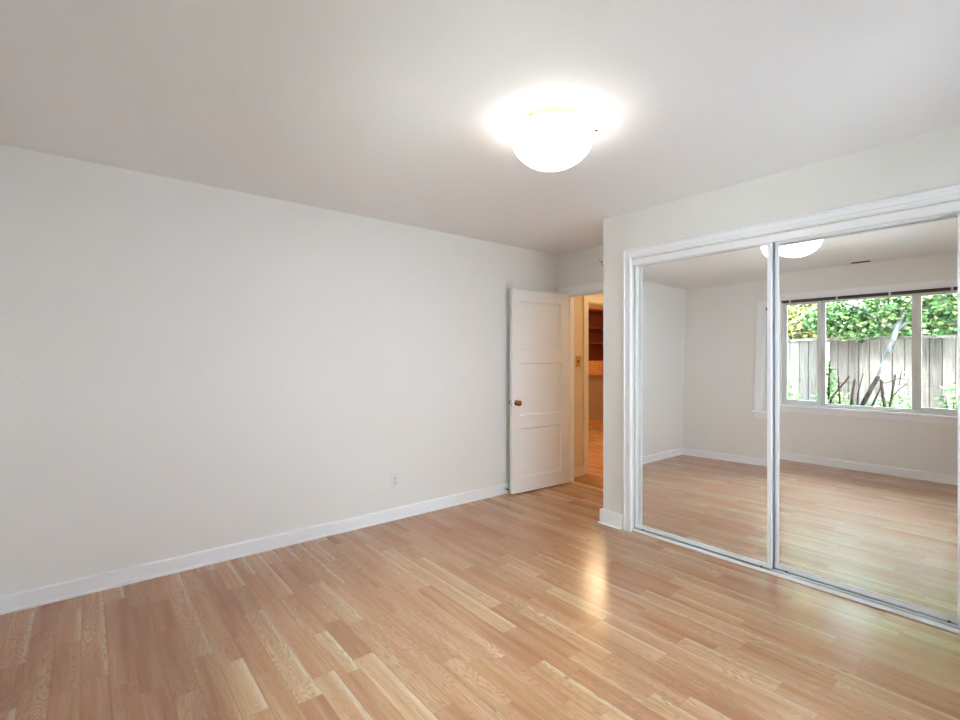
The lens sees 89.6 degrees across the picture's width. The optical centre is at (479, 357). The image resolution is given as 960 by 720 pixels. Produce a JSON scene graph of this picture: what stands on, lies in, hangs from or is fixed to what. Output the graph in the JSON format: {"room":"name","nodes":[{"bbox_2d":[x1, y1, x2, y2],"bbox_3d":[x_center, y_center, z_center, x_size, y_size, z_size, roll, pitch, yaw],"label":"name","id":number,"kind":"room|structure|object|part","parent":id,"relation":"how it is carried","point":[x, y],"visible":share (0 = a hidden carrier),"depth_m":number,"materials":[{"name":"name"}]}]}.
{"room":"empty bedroom","nodes":[
{"label":"empty bedroom","id":0,"kind":"room"},
{"bbox_2d":[0,144,602,595],"bbox_3d":[1.013,0.113,5.475,9.505,2.455,0.120,0,0,-39],"label":"wall","id":1,"kind":"structure","parent":0,"point":[186,367],"depth_m":3.18,"materials":[{"name":"white paint"}]},
{"bbox_2d":[0,482,509,614],"bbox_3d":[-0.841,1.292,3.872,4.365,0.096,0.017,0,0,-39],"label":"baseboard","id":2,"kind":"structure","parent":1,"relation":"attached to","point":[25,599],"depth_m":3.15,"materials":[{"name":"white paint"}]},
{"bbox_2d":[391,473,398,487],"bbox_3d":[-0.703,1.015,3.991,0.070,0.114,0.008,0,0,-39],"label":"wall outlet","id":3,"kind":"object","parent":1,"relation":"attached to","point":[394,477],"visible":1,"depth_m":3.99,"materials":[{"name":"white plastic"}]},
{"bbox_2d":[576,356,580,366],"bbox_3d":[1.117,0.045,5.471,0.080,0.120,0.016,0,0,-39],"label":"light switch","id":4,"kind":"object","parent":1,"relation":"attached to","point":[578,358],"visible":1,"depth_m":5.47,"materials":[{"name":"gold metal"}]},
{"bbox_2d":[574,466,583,476],"bbox_3d":[1.065,1.292,5.428,0.315,0.096,0.017,0,0,-39],"label":"baseboard","id":5,"kind":"structure","parent":1,"relation":"attached to","point":[578,471],"depth_m":5.47,"materials":[{"name":"beige paint"}]},
{"bbox_2d":[559,282,602,481],"bbox_3d":[1.202,0.298,4.902,0.145,2.084,0.929,0,0,-39],"label":"door frame","id":6,"kind":"structure","parent":1,"relation":"attached to","point":[571,296],"depth_m":5.19,"materials":[{"name":"white paint"}]},
{"bbox_2d":[509,289,568,493],"bbox_3d":[0.600,0.331,4.939,0.789,1.995,0.158,0,0,-39],"label":"door","id":7,"kind":"structure","parent":6,"relation":"attached to","point":[539,321],"depth_m":4.89,"materials":[{"name":"white paint"}]},
{"bbox_3d":[0.373,0.443,4.692,0.055,0.055,0.061,0,0,-35],"label":"knob","id":8,"kind":"part","parent":7,"relation":"part of","materials":[{"name":"brown metal"}]},
{"bbox_3d":[0.616,-0.315,4.920,0.560,0.485,0.034,0,0,-35],"label":"panel","id":9,"kind":"part","parent":7,"relation":"part of","materials":[{"name":"white paint"}]},
{"bbox_3d":[0.616,0.313,4.920,0.560,0.520,0.034,0,0,-35],"label":"panel","id":10,"kind":"part","parent":7,"relation":"part of","materials":[{"name":"white paint"}]},
{"bbox_3d":[0.616,0.941,4.920,0.560,0.485,0.034,0,0,-35],"label":"panel","id":11,"kind":"part","parent":7,"relation":"part of","materials":[{"name":"white paint"}]},
{"bbox_2d":[583,296,602,474],"bbox_3d":[1.557,0.312,5.908,1.065,2.055,0.140,0,0,-39],"label":"trim","id":12,"kind":"structure","parent":1,"relation":"attached to","point":[587,300],"depth_m":5.54,"materials":[{"name":"beige paint"}]},
{"bbox_2d":[0,0,959,254],"bbox_3d":[0.457,-1.190,2.219,4.685,0.150,4.660,0,0,-39],"label":"ceiling","id":13,"kind":"structure","parent":0,"point":[406,112],"depth_m":2.02,"materials":[{"name":"white paint"}]},
{"bbox_2d":[512,107,597,171],"bbox_3d":[0.341,-1.012,2.318,0.402,0.206,0.402,0,0,-39],"label":"ceiling light","id":14,"kind":"object","parent":13,"relation":"attached to","point":[551,139],"visible":1,"depth_m":2.19,"materials":[{"name":"white glass"}]},
{"bbox_2d":[0,427,959,719],"bbox_3d":[1.598,1.390,4.758,9.505,0.100,6.950,0,0,-39],"label":"floor","id":15,"kind":"structure","parent":0,"point":[523,605],"depth_m":2.31,"materials":[{"name":"laminate"}]},
{"bbox_2d":[570,482,602,490],"bbox_3d":[1.209,1.337,4.908,0.045,0.006,0.749,0,0,-39],"label":"threshold","id":16,"kind":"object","parent":15,"relation":"on","point":[570,482],"depth_m":5.01,"materials":[{"name":"beige wood"}]},
{"bbox_2d":[588,305,602,428],"bbox_3d":[2.123,0.163,9.338,1.560,2.355,0.438,0,0,-39],"label":"tall cabinet","id":17,"kind":"object","parent":15,"relation":"on","point":[595,313],"visible":0.16,"depth_m":9.29,"materials":[{"name":"brown wood"}]},
{"bbox_3d":[2.116,0.203,9.062,0.340,0.225,0.018,0,0,-39],"label":"drawer","id":18,"kind":"part","parent":17,"relation":"part of","materials":[{"name":"orange wood"}]},
{"bbox_2d":[588,327,602,330],"bbox_3d":[2.092,-0.565,9.376,1.460,0.024,0.300,0,0,-39],"label":"shelf","id":19,"kind":"object","parent":17,"relation":"attached to","point":[589,328],"depth_m":9.54,"materials":[{"name":"brown wood"}]},
{"bbox_3d":[2.215,-0.968,9.225,1.560,0.095,0.050,0,0,-39],"label":"crown","id":20,"kind":"part","parent":17,"relation":"part of","materials":[{"name":"brown wood"}]},
{"bbox_3d":[2.403,0.203,9.296,0.340,0.225,0.018,0,0,-39],"label":"drawer","id":21,"kind":"part","parent":17,"relation":"part of","materials":[{"name":"orange wood"}]},
{"bbox_2d":[632,528,959,633],"bbox_3d":[2.074,1.332,2.733,0.114,0.016,2.709,0,0,-39],"label":"floor track","id":22,"kind":"object","parent":15,"relation":"on","point":[877,603],"visible":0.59,"depth_m":2.77,"materials":[{"name":"white metal"}]},
{"bbox_2d":[635,243,771,568],"bbox_3d":[1.520,0.300,3.397,0.020,2.070,0.965,0,0,-39],"label":"mirrored closet door","id":23,"kind":"structure","parent":22,"relation":"on","point":[703,322],"depth_m":3.33,"materials":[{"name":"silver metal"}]},
{"bbox_3d":[1.512,-0.722,3.395,0.003,0.026,0.928,0,0,-39],"label":"rail","id":24,"kind":"part","parent":23,"relation":"part of","materials":[{"name":"white metal"}]},
{"bbox_3d":[1.512,1.307,3.395,0.003,0.030,0.928,0,0,-39],"label":"rail","id":25,"kind":"part","parent":23,"relation":"part of","materials":[{"name":"white metal"}]},
{"bbox_2d":[772,211,957,622],"bbox_3d":[2.113,0.300,2.737,0.020,2.070,0.910,0,0,-39],"label":"mirrored closet door","id":26,"kind":"structure","parent":22,"relation":"on","point":[865,319],"depth_m":2.66,"materials":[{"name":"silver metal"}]},
{"bbox_3d":[2.126,-0.722,2.709,0.003,0.026,0.805,0,0,-39],"label":"rail","id":27,"kind":"part","parent":26,"relation":"part of","materials":[{"name":"white metal"}]},
{"bbox_3d":[2.126,1.307,2.709,0.003,0.030,0.805,0,0,-39],"label":"rail","id":28,"kind":"part","parent":26,"relation":"part of","materials":[{"name":"white metal"}]},
{"bbox_3d":[2.116,1.332,2.767,0.006,0.008,2.709,0,0,-39],"label":"rail","id":29,"kind":"part","parent":22,"relation":"part of","materials":[{"name":"white metal"}]},
{"bbox_2d":[958,211,959,626],"bbox_3d":[2.637,0.300,2.029,0.020,2.070,0.900,0,0,-39],"label":"mirrored closet door","id":30,"kind":"structure","parent":22,"relation":"on","point":[958,211],"depth_m":2.37,"materials":[{"name":"silver metal"}]},
{"bbox_2d":[558,245,602,293],"bbox_3d":[2.225,0.113,3.663,0.120,2.455,4.220,0,0,-39],"label":"wall","id":31,"kind":"structure","parent":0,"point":[581,267],"depth_m":5.01,"materials":[{"name":"white paint"}]},
{"bbox_2d":[603,125,959,527],"bbox_3d":[2.256,0.113,2.952,0.730,2.455,3.080,0,0,-39],"label":"wall","id":32,"kind":"structure","parent":0,"point":[931,160],"depth_m":3.12,"materials":[{"name":"white paint"}]},
{"bbox_2d":[597,508,622,529],"bbox_3d":[1.310,1.284,4.069,0.744,0.112,0.221,0,0,-39],"label":"baseboard","id":33,"kind":"structure","parent":32,"relation":"attached to","point":[608,518],"depth_m":3.83,"materials":[{"name":"white paint"}]},
{"bbox_2d":[623,183,959,531],"bbox_3d":[2.009,0.254,2.663,0.019,2.173,2.827,0,0,-39],"label":"trim","id":34,"kind":"structure","parent":32,"relation":"attached to","point":[950,192],"depth_m":3.31,"materials":[{"name":"white paint"}]},
{"bbox_2d":[632,201,959,265],"bbox_3d":[2.056,-0.736,2.719,0.066,0.048,2.709,0,0,-39],"label":"door track","id":35,"kind":"object","parent":32,"relation":"attached to","point":[950,207],"depth_m":2.81,"materials":[{"name":"white metal"}]}
]}

